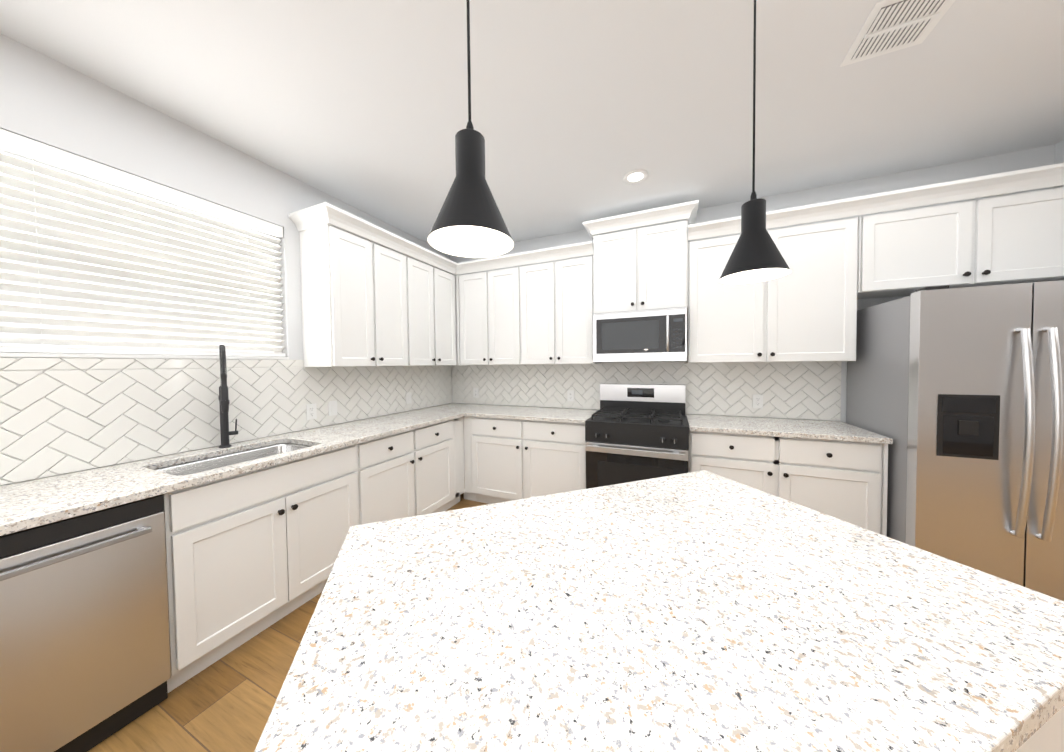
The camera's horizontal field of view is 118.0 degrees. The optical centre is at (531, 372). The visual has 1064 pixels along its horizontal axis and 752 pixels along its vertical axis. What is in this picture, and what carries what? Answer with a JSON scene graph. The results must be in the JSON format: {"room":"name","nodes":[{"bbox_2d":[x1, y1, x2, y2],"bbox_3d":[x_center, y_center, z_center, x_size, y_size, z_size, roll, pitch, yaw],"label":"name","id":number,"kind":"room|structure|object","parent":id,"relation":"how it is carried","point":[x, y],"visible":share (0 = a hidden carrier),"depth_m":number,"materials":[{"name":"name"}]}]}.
{"room":"kitchen","nodes":[
{"label":"kitchen","id":0,"kind":"room"},
{"bbox_2d":[0,33,449,485],"bbox_3d":[-2.249,-0.001,1.257,0.150,2.740,6.250,0,2,24],"label":"wall","id":1,"kind":"structure","parent":0,"point":[46,100],"depth_m":1.68,"materials":[{"name":"white paint"}]},
{"bbox_2d":[0,210,288,359],"bbox_3d":[-2.012,-0.542,1.743,0.127,0.930,1.160,0,2,24],"label":"window","id":2,"kind":"structure","parent":1,"relation":"in","point":[47,355],"depth_m":1.62,"materials":[{"name":"white plastic"}]},
{"bbox_2d":[0,128,285,356],"bbox_3d":[-1.998,-0.551,1.736,0.064,0.905,1.148,0,2,24],"label":"window blinds","id":3,"kind":"object","parent":2,"relation":"attached to","point":[45,181],"visible":0.9,"depth_m":1.60,"materials":[{"name":"white paint"}]},
{"bbox_2d":[296,207,379,366],"bbox_3d":[-1.473,-0.590,2.440,0.330,1.087,0.352,0,2,24],"label":"upper cabinet","id":4,"kind":"object","parent":1,"relation":"attached to","point":[372,294],"depth_m":2.31,"materials":[{"name":"white paint"}]},
{"bbox_2d":[376,227,411,365],"bbox_3d":[-1.332,-0.600,2.763,0.330,1.087,0.352,0,2,24],"label":"upper cabinet","id":5,"kind":"object","parent":1,"relation":"attached to","point":[393,293],"depth_m":2.71,"materials":[{"name":"white paint"}]},
{"bbox_2d":[0,357,841,484],"bbox_3d":[-0.117,0.173,1.333,3.700,0.518,4.120,0,2,24],"label":"tile backsplash","id":6,"kind":"structure","parent":1,"relation":"attached to","point":[58,416],"depth_m":2.12,"materials":[{"name":"white tile"}]},
{"bbox_2d":[306,403,316,419],"bbox_3d":[-1.654,0.292,2.398,0.008,0.116,0.072,0,2,24],"label":"electrical outlet","id":7,"kind":"object","parent":6,"relation":"attached to","point":[311,411],"visible":1,"depth_m":2.39,"materials":[{"name":"white plastic"}]},
{"bbox_2d":[328,400,337,415],"bbox_3d":[-1.588,0.282,2.549,0.010,0.116,0.072,0,2,24],"label":"light switch","id":8,"kind":"object","parent":6,"relation":"attached to","point":[332,408],"visible":1,"depth_m":2.54,"materials":[{"name":"white plastic"}]},
{"bbox_2d":[406,392,411,403],"bbox_3d":[-1.267,0.259,3.287,0.010,0.116,0.072,0,2,24],"label":"light switch","id":9,"kind":"object","parent":6,"relation":"attached to","point":[408,398],"visible":1,"depth_m":3.28,"materials":[{"name":"white plastic"}]},
{"bbox_2d":[473,388,478,397],"bbox_3d":[-0.667,0.239,3.805,0.072,0.116,0.008,0,2,24],"label":"electrical outlet","id":10,"kind":"object","parent":6,"relation":"attached to","point":[475,392],"visible":1,"depth_m":3.80,"materials":[{"name":"white plastic"}]},
{"bbox_2d":[567,390,573,400],"bbox_3d":[0.406,0.240,3.338,0.072,0.116,0.008,0,2,24],"label":"electrical outlet","id":11,"kind":"object","parent":6,"relation":"attached to","point":[570,395],"visible":1,"depth_m":3.34,"materials":[{"name":"white plastic"}]},
{"bbox_2d":[753,394,762,407],"bbox_3d":[1.900,0.241,2.688,0.072,0.116,0.008,0,2,24],"label":"electrical outlet","id":12,"kind":"object","parent":6,"relation":"attached to","point":[757,401],"visible":1,"depth_m":2.69,"materials":[{"name":"white plastic"}]},
{"bbox_2d":[408,243,435,365],"bbox_3d":[-1.192,-0.610,3.086,0.330,1.087,0.352,0,2,24],"label":"upper cabinet","id":13,"kind":"object","parent":1,"relation":"attached to","point":[421,279],"depth_m":3.03,"materials":[{"name":"white paint"}]},
{"bbox_2d":[432,255,459,365],"bbox_3d":[-1.034,-0.621,3.412,0.360,1.087,0.374,0,2,24],"label":"upper cabinet","id":14,"kind":"object","parent":1,"relation":"attached to","point":[447,284],"depth_m":3.36,"materials":[{"name":"white paint"}]},
{"bbox_2d":[87,477,487,751],"bbox_3d":[1.709,1.396,-0.421,8.750,0.050,6.250,0,2,24],"label":"floor","id":15,"kind":"structure","parent":0,"point":[225,703],"depth_m":1.31,"materials":[{"name":"brown wood"}]},
{"bbox_2d":[161,489,192,692],"bbox_3d":[-1.879,0.931,1.154,0.606,0.872,0.678,0,2,24],"label":"base cabinet","id":16,"kind":"object","parent":15,"relation":"on","point":[176,517],"depth_m":1.33,"materials":[{"name":"white paint"}]},
{"bbox_2d":[0,495,170,751],"bbox_3d":[-1.853,0.931,1.142,0.630,0.863,0.590,0,2,24],"label":"dishwasher","id":17,"kind":"object","parent":16,"relation":"in","point":[85,664],"visible":0.83,"depth_m":1.11,"materials":[{"name":"silver metal"}]},
{"bbox_2d":[185,442,368,675],"bbox_3d":[-1.578,0.910,1.845,0.606,0.872,0.906,0,2,24],"label":"base cabinet","id":18,"kind":"object","parent":15,"relation":"on","point":[250,555],"depth_m":1.62,"materials":[{"name":"white paint"}]},
{"bbox_2d":[365,418,460,522],"bbox_3d":[-1.213,0.883,2.684,0.606,0.872,1.076,0,2,24],"label":"base cabinet","id":19,"kind":"object","parent":15,"relation":"on","point":[414,472],"depth_m":2.57,"materials":[{"name":"white paint"}]},
{"bbox_2d":[0,403,491,535],"bbox_3d":[-1.507,0.449,1.945,0.660,0.034,4.118,0,2,24],"label":"countertop","id":20,"kind":"structure","parent":19,"relation":"on","point":[24,505],"depth_m":1.41,"materials":[{"name":"stone"}]},
{"bbox_2d":[218,344,237,447],"bbox_3d":[-1.687,0.141,1.774,0.361,0.596,0.200,0,2,24],"label":"faucet","id":21,"kind":"object","parent":20,"relation":"on","point":[224,403],"visible":1,"depth_m":1.76,"materials":[{"name":"black metal"}]},
{"bbox_2d":[154,443,310,475],"bbox_3d":[-1.578,0.583,1.752,0.444,0.218,0.666,0,2,24],"label":"sink","id":22,"kind":"object","parent":20,"relation":"in","point":[193,467],"visible":0.1,"depth_m":1.85,"materials":[{"name":"silver metal"}]},
{"bbox_2d":[457,417,464,493],"bbox_3d":[-0.984,0.867,3.211,0.606,0.872,0.226,0,2,24],"label":"base cabinet","id":23,"kind":"object","parent":15,"relation":"on","point":[460,421],"depth_m":3.16,"materials":[{"name":"white paint"}]},
{"bbox_2d":[464,416,585,503],"bbox_3d":[0.011,0.856,3.212,1.256,0.872,0.606,0,2,24],"label":"base cabinet","id":24,"kind":"object","parent":15,"relation":"on","point":[505,460],"depth_m":2.94,"materials":[{"name":"white paint"}]},
{"bbox_2d":[468,405,597,423],"bbox_3d":[0.033,0.400,3.173,1.184,0.034,0.637,0,2,24],"label":"countertop","id":25,"kind":"structure","parent":24,"relation":"on","point":[563,415],"depth_m":3.05,"materials":[{"name":"stone"}]},
{"bbox_2d":[585,384,688,488],"bbox_3d":[0.902,0.707,2.728,0.757,1.178,0.732,0,2,24],"label":"range","id":26,"kind":"object","parent":15,"relation":"on","point":[635,432],"visible":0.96,"depth_m":2.51,"materials":[{"name":"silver metal"}]},
{"bbox_2d":[689,431,695,472],"bbox_3d":[0.939,0.857,2.808,0.844,0.872,0.606,0,2,24],"label":"base cabinet","id":27,"kind":"object","parent":15,"relation":"on","point":[692,434],"depth_m":2.36,"materials":[{"name":"white paint"}]},
{"bbox_2d":[686,414,892,443],"bbox_3d":[1.781,0.401,2.415,1.091,0.034,0.634,0,2,24],"label":"countertop","id":28,"kind":"structure","parent":27,"relation":"on","point":[811,429],"depth_m":2.27,"materials":[{"name":"stone"}]},
{"bbox_2d":[696,431,887,535],"bbox_3d":[1.788,0.857,2.439,1.084,0.872,0.606,0,2,24],"label":"base cabinet","id":29,"kind":"object","parent":15,"relation":"on","point":[847,481],"depth_m":2.09,"materials":[{"name":"white paint"}]},
{"bbox_2d":[846,280,1063,600],"bbox_3d":[2.658,0.413,1.886,0.905,1.772,0.857,0,2,24],"label":"refrigerator","id":30,"kind":"object","parent":15,"relation":"on","point":[956,395],"visible":0.88,"depth_m":1.66,"materials":[{"name":"silver metal"}]},
{"bbox_2d":[1015,706,1063,751],"bbox_3d":[0.257,0.918,0.764,1.286,0.874,0.824,-1,2,-19],"label":"kitchen island","id":31,"kind":"object","parent":15,"relation":"on","point":[1048,736],"depth_m":0.55,"materials":[{"name":"white paint"}]},
{"bbox_2d":[254,470,1063,751],"bbox_3d":[0.257,0.461,0.746,1.360,0.036,0.880,-1,2,-19],"label":"island countertop","id":32,"kind":"structure","parent":31,"relation":"on","point":[702,611],"depth_m":0.54,"materials":[{"name":"stone"}]},
{"bbox_2d":[0,0,1063,243],"bbox_3d":[1.678,-1.418,-0.496,8.750,0.100,6.250,0,2,24],"label":"ceiling","id":33,"kind":"structure","parent":0,"point":[580,108],"depth_m":1.59,"materials":[{"name":"white paint"}]},
{"bbox_2d":[427,0,513,257],"bbox_3d":[-0.120,-0.810,0.590,0.160,1.133,0.160,0,2,24],"label":"pendant light","id":34,"kind":"object","parent":33,"relation":"hanging from","point":[469,222],"visible":1,"depth_m":0.58,"materials":[{"name":"black metal"}]},
{"bbox_2d":[623,169,647,183],"bbox_3d":[0.755,-1.429,2.333,0.176,0.008,0.176,0,2,24],"label":"recessed light","id":35,"kind":"object","parent":33,"relation":"in","point":[635,176],"visible":1,"depth_m":2.33,"materials":[{"name":"white paint"}]},
{"bbox_2d":[719,0,790,283],"bbox_3d":[0.590,-0.825,0.847,0.160,1.133,0.160,0,2,24],"label":"pendant light","id":36,"kind":"object","parent":33,"relation":"hanging from","point":[755,256],"visible":1,"depth_m":0.84,"materials":[{"name":"black metal"}]},
{"bbox_2d":[840,0,954,66],"bbox_3d":[1.491,-1.407,1.293,0.270,0.012,0.285,0,2,24],"label":"ceiling vent","id":37,"kind":"object","parent":33,"relation":"in","point":[889,26],"visible":1,"depth_m":1.30,"materials":[{"name":"white metal"}]},
{"bbox_2d":[450,144,1054,476],"bbox_3d":[2.978,-0.086,2.308,8.600,2.740,0.150,0,2,24],"label":"wall","id":38,"kind":"structure","parent":0,"point":[1011,161],"depth_m":2.41,"materials":[{"name":"white paint"}]},
{"bbox_2d":[460,267,487,364],"bbox_3d":[-0.578,-0.580,3.578,0.399,0.987,0.330,0,2,24],"label":"upper cabinet","id":39,"kind":"object","parent":38,"relation":"attached to","point":[473,286],"depth_m":3.42,"materials":[{"name":"white paint"}]},
{"bbox_2d":[488,263,519,364],"bbox_3d":[-0.225,-0.580,3.424,0.372,0.987,0.330,0,2,24],"label":"upper cabinet","id":40,"kind":"object","parent":38,"relation":"attached to","point":[503,284],"depth_m":3.28,"materials":[{"name":"white paint"}]},
{"bbox_2d":[520,259,555,364],"bbox_3d":[0.116,-0.579,3.276,0.371,0.987,0.330,0,2,24],"label":"upper cabinet","id":41,"kind":"object","parent":38,"relation":"attached to","point":[537,281],"depth_m":3.13,"materials":[{"name":"white paint"}]},
{"bbox_2d":[556,255,600,363],"bbox_3d":[0.457,-0.579,3.128,0.372,0.987,0.330,0,2,24],"label":"upper cabinet","id":42,"kind":"object","parent":38,"relation":"attached to","point":[574,317],"depth_m":2.98,"materials":[{"name":"white paint"}]},
{"bbox_2d":[592,211,639,314],"bbox_3d":[0.793,-0.933,2.951,0.382,0.803,0.365,0,2,24],"label":"upper cabinet","id":43,"kind":"object","parent":38,"relation":"attached to","point":[616,255],"depth_m":2.78,"materials":[{"name":"white paint"}]},
{"bbox_2d":[640,203,691,310],"bbox_3d":[1.144,-0.933,2.799,0.382,0.803,0.365,0,2,24],"label":"upper cabinet","id":44,"kind":"object","parent":38,"relation":"attached to","point":[663,247],"depth_m":2.62,"materials":[{"name":"white paint"}]},
{"bbox_2d":[593,307,686,361],"bbox_3d":[0.952,-0.313,2.841,0.752,0.426,0.466,0,2,24],"label":"microwave","id":45,"kind":"object","parent":44,"relation":"attached to","point":[646,335],"visible":1,"depth_m":2.67,"materials":[{"name":"silver metal"}]},
{"bbox_2d":[686,227,767,362],"bbox_3d":[1.572,-0.578,2.642,0.525,0.987,0.330,0,2,24],"label":"upper cabinet","id":46,"kind":"object","parent":38,"relation":"attached to","point":[727,323],"depth_m":2.51,"materials":[{"name":"white paint"}]},
{"bbox_2d":[768,211,863,361],"bbox_3d":[2.055,-0.578,2.432,0.529,0.987,0.330,0,2,24],"label":"upper cabinet","id":47,"kind":"object","parent":38,"relation":"attached to","point":[812,309],"depth_m":2.27,"materials":[{"name":"white paint"}]},
{"bbox_2d":[864,195,979,298],"bbox_3d":[2.536,-0.812,2.216,0.533,0.517,0.330,0,2,24],"label":"upper cabinet","id":48,"kind":"object","parent":38,"relation":"attached to","point":[908,251],"depth_m":2.05,"materials":[{"name":"white paint"}]},
{"bbox_2d":[980,183,1063,285],"bbox_3d":[3.023,-0.812,2.004,0.529,0.517,0.330,0,2,24],"label":"upper cabinet","id":49,"kind":"object","parent":38,"relation":"attached to","point":[1022,234],"depth_m":1.89,"materials":[{"name":"white paint"}]},
{"bbox_2d":[1054,140,1063,187],"bbox_3d":[3.254,-0.073,1.714,0.120,2.740,0.720,0,2,24],"label":"wall","id":50,"kind":"structure","parent":0,"point":[1059,152],"depth_m":2.01,"materials":[{"name":"white paint"}]},
{"label":"outside","id":51,"kind":"structure","parent":0,"visible":0},
{"bbox_2d":[0,205,269,351],"bbox_3d":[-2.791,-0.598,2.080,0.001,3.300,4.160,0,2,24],"label":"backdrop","id":52,"kind":"structure","parent":51,"point":[5,344],"depth_m":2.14,"materials":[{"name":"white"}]}
]}

